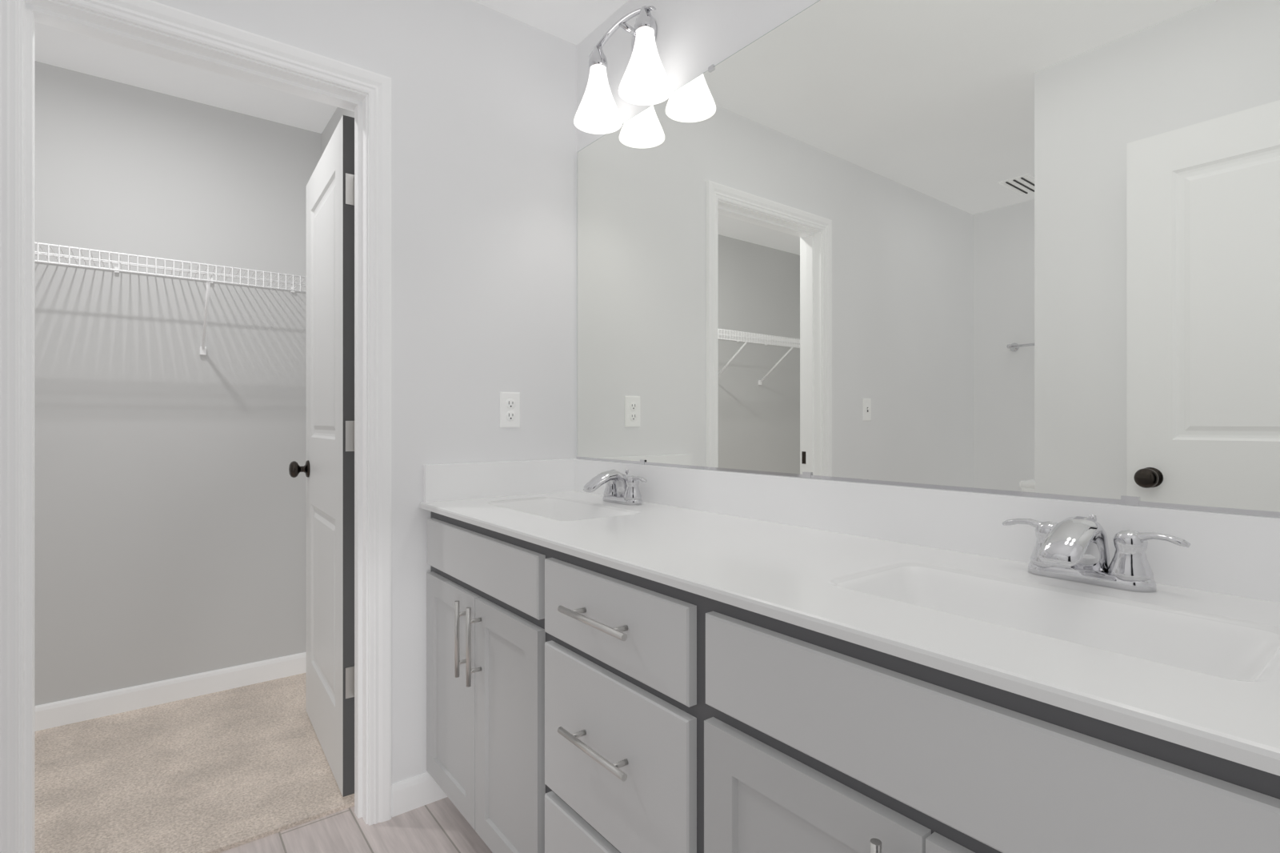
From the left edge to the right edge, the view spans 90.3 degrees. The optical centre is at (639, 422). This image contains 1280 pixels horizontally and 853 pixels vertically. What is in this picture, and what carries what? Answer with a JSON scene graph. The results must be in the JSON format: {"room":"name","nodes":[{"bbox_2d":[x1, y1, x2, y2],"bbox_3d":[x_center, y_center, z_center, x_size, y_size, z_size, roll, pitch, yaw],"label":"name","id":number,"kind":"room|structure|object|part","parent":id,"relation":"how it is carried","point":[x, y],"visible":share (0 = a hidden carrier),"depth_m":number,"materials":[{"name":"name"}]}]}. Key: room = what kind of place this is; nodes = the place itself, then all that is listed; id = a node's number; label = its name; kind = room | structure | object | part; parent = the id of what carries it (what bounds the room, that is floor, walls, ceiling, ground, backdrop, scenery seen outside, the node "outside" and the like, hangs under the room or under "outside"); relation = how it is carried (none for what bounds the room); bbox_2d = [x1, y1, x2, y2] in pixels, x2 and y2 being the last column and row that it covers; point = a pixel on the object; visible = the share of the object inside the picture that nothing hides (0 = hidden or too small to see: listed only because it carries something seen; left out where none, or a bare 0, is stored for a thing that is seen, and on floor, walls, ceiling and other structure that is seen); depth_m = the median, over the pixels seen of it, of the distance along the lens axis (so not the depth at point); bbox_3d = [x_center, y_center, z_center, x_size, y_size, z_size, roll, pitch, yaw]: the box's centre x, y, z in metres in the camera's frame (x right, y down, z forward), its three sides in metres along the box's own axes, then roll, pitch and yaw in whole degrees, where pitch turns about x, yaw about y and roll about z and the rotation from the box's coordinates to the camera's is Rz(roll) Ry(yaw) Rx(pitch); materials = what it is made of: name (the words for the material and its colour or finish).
{"room":"bathroom","nodes":[
{"label":"bathroom","id":0,"kind":"room"},
{"bbox_2d":[34,60,315,705],"bbox_3d":[-2.402,-0.092,2.221,2.560,2.440,0.115,0,0,-38],"label":"wall","id":1,"kind":"structure","parent":0,"point":[169,517],"depth_m":2.54,"materials":[{"name":"paint"}]},
{"bbox_2d":[34,652,306,731],"bbox_3d":[-2.363,1.072,2.170,2.330,0.088,0.013,0,0,-38],"label":"baseboard","id":2,"kind":"structure","parent":1,"relation":"attached to","point":[71,710],"depth_m":2.51,"materials":[{"name":"white wood"}]},
{"bbox_2d":[34,241,306,355],"bbox_3d":[-2.268,-0.437,2.048,2.310,0.318,0.319,0,0,-38],"label":"wire shelf","id":3,"kind":"object","parent":1,"relation":"attached to","point":[164,268],"visible":0.9,"depth_m":2.35,"materials":[{"name":"white metal"}]},
{"bbox_2d":[34,672,354,852],"bbox_3d":[-2.042,1.152,1.756,2.560,0.072,1.291,0,0,-38],"label":"floor","id":4,"kind":"structure","parent":0,"point":[219,771],"depth_m":2.01,"materials":[{"name":"beige carpet"}]},
{"bbox_2d":[34,0,627,133],"bbox_3d":[-1.101,-1.352,0.940,3.184,0.080,3.735,0,0,-38],"label":"ceiling","id":5,"kind":"structure","parent":0,"point":[576,22],"depth_m":2.34,"materials":[{"name":"paint"}]},
{"bbox_2d":[316,107,354,165],"bbox_3d":[-1.042,-0.092,2.462,0.115,2.440,1.170,0,0,-38],"label":"wall","id":6,"kind":"structure","parent":0,"point":[322,139],"depth_m":2.78,"materials":[{"name":"paint"}]},
{"bbox_2d":[220,796,492,852],"bbox_3d":[-0.705,1.158,0.430,3.184,0.060,2.444,0,0,-38],"label":"floor","id":7,"kind":"structure","parent":0,"point":[442,826],"depth_m":1.74,"materials":[{"name":"grey wood"}]},
{"bbox_2d":[419,503,1279,852],"bbox_3d":[0.149,0.690,1.271,0.570,0.875,1.938,0,0,-38],"label":"bathroom vanity","id":8,"kind":"object","parent":7,"relation":"on","point":[635,658],"depth_m":0.88,"materials":[{"name":"grey wood"}]},
{"bbox_3d":[-0.529,0.731,1.727,0.057,0.582,0.348,0,0,-38],"label":"door","id":9,"kind":"part","parent":8,"relation":"part of","materials":[{"name":"grey wood"}]},
{"bbox_3d":[-0.322,0.731,1.460,0.057,0.582,0.320,0,0,-38],"label":"door","id":10,"kind":"part","parent":8,"relation":"part of","materials":[{"name":"grey wood"}]},
{"bbox_3d":[-0.071,0.895,1.137,0.057,0.253,0.442,0,0,-38],"label":"drawer","id":11,"kind":"part","parent":8,"relation":"part of","materials":[{"name":"grey wood"}]},
{"bbox_3d":[-0.071,0.602,1.137,0.057,0.294,0.442,0,0,-38],"label":"drawer","id":12,"kind":"part","parent":8,"relation":"part of","materials":[{"name":"grey wood"}]},
{"bbox_3d":[-0.071,0.358,1.137,0.057,0.152,0.442,0,0,-38],"label":"drawer","id":13,"kind":"part","parent":8,"relation":"part of","materials":[{"name":"grey wood"}]},
{"bbox_3d":[0.190,0.731,0.802,0.057,0.582,0.334,0,0,-38],"label":"door","id":14,"kind":"part","parent":8,"relation":"part of","materials":[{"name":"grey wood"}]},
{"bbox_2d":[420,490,1279,759],"bbox_3d":[0.159,0.243,1.279,0.546,0.017,1.938,0,0,-38],"label":"countertop","id":15,"kind":"structure","parent":8,"relation":"on","point":[774,563],"depth_m":0.85,"materials":[{"name":"white stone"}]},
{"bbox_2d":[480,493,649,522],"bbox_3d":[-0.225,0.294,1.762,0.246,0.119,0.470,0,0,-38],"label":"sink","id":16,"kind":"object","parent":15,"relation":"in","point":[552,506],"depth_m":1.92,"materials":[{"name":"white ceramic"}]},
{"bbox_2d":[579,468,652,503],"bbox_3d":[-0.092,0.185,1.840,0.156,0.096,0.236,0,0,-38],"label":"faucet","id":17,"kind":"object","parent":15,"relation":"on","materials":[{"name":"silver metal"}]},
{"bbox_2d":[812,554,1279,688],"bbox_3d":[0.504,0.294,0.823,0.246,0.119,0.470,0,0,-38],"label":"sink","id":18,"kind":"object","parent":15,"relation":"in","point":[1230,645],"depth_m":0.85,"materials":[{"name":"white ceramic"}]},
{"bbox_2d":[998,509,1196,595],"bbox_3d":[0.627,0.185,0.914,0.156,0.096,0.236,0,0,-38],"label":"faucet","id":19,"kind":"object","parent":15,"relation":"on","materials":[{"name":"silver metal"}]},
{"bbox_3d":[0.397,0.731,0.535,0.057,0.582,0.334,0,0,-38],"label":"door","id":20,"kind":"part","parent":8,"relation":"part of","materials":[{"name":"grey wood"}]},
{"bbox_2d":[152,0,576,783],"bbox_3d":[-1.467,-0.092,1.318,3.069,2.440,0.115,0,0,-38],"label":"wall","id":21,"kind":"structure","parent":0,"point":[483,211],"depth_m":1.95,"materials":[{"name":"paint"}]},
{"bbox_2d":[0,0,391,852],"bbox_3d":[-1.080,0.072,1.619,0.828,2.111,0.156,0,0,-38],"label":"door frame","id":22,"kind":"structure","parent":21,"relation":"attached to","point":[178,35],"depth_m":1.55,"materials":[{"name":"white wood"}]},
{"bbox_2d":[288,115,354,796],"bbox_3d":[-1.056,0.098,2.152,0.165,2.000,0.702,0,0,-36],"label":"closet door","id":23,"kind":"structure","parent":21,"relation":"in","point":[328,468],"depth_m":2.01,"materials":[{"name":"white wood"}]},
{"bbox_2d":[391,772,447,816],"bbox_3d":[-0.964,1.084,0.405,2.514,0.088,1.943,0,0,-38],"label":"baseboard","id":24,"kind":"structure","parent":21,"relation":"attached to","point":[415,792],"depth_m":1.86,"materials":[{"name":"white wood"}]},
{"bbox_2d":[500,392,519,427],"bbox_3d":[-0.418,-0.041,2.053,0.070,0.114,0.008,0,0,-38],"label":"outlet","id":25,"kind":"object","parent":21,"relation":"attached to","point":[510,409],"visible":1,"depth_m":2.05,"materials":[{"name":"white plastic"}]},
{"bbox_2d":[576,0,819,456],"bbox_3d":[0.506,-0.092,1.373,0.115,2.440,2.448,0,0,-38],"label":"wall","id":26,"kind":"structure","parent":0,"point":[694,39],"depth_m":1.78,"materials":[{"name":"paint"}]},
{"bbox_2d":[573,5,671,134],"bbox_3d":[-0.050,-1.062,1.859,0.164,0.293,0.380,0,0,-38],"label":"sconce","id":27,"kind":"object","parent":26,"relation":"attached to","point":[645,81],"visible":1,"depth_m":1.83,"materials":[{"name":"white glass"}]},
{"bbox_2d":[576,0,1279,517],"bbox_3d":[0.369,-0.407,1.445,0.010,1.063,1.909,0,0,-38],"label":"wall mirror","id":28,"kind":"object","parent":26,"relation":"attached to","point":[1030,248],"visible":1,"depth_m":1.17,"materials":[{"name":"clear glass"}]}
]}

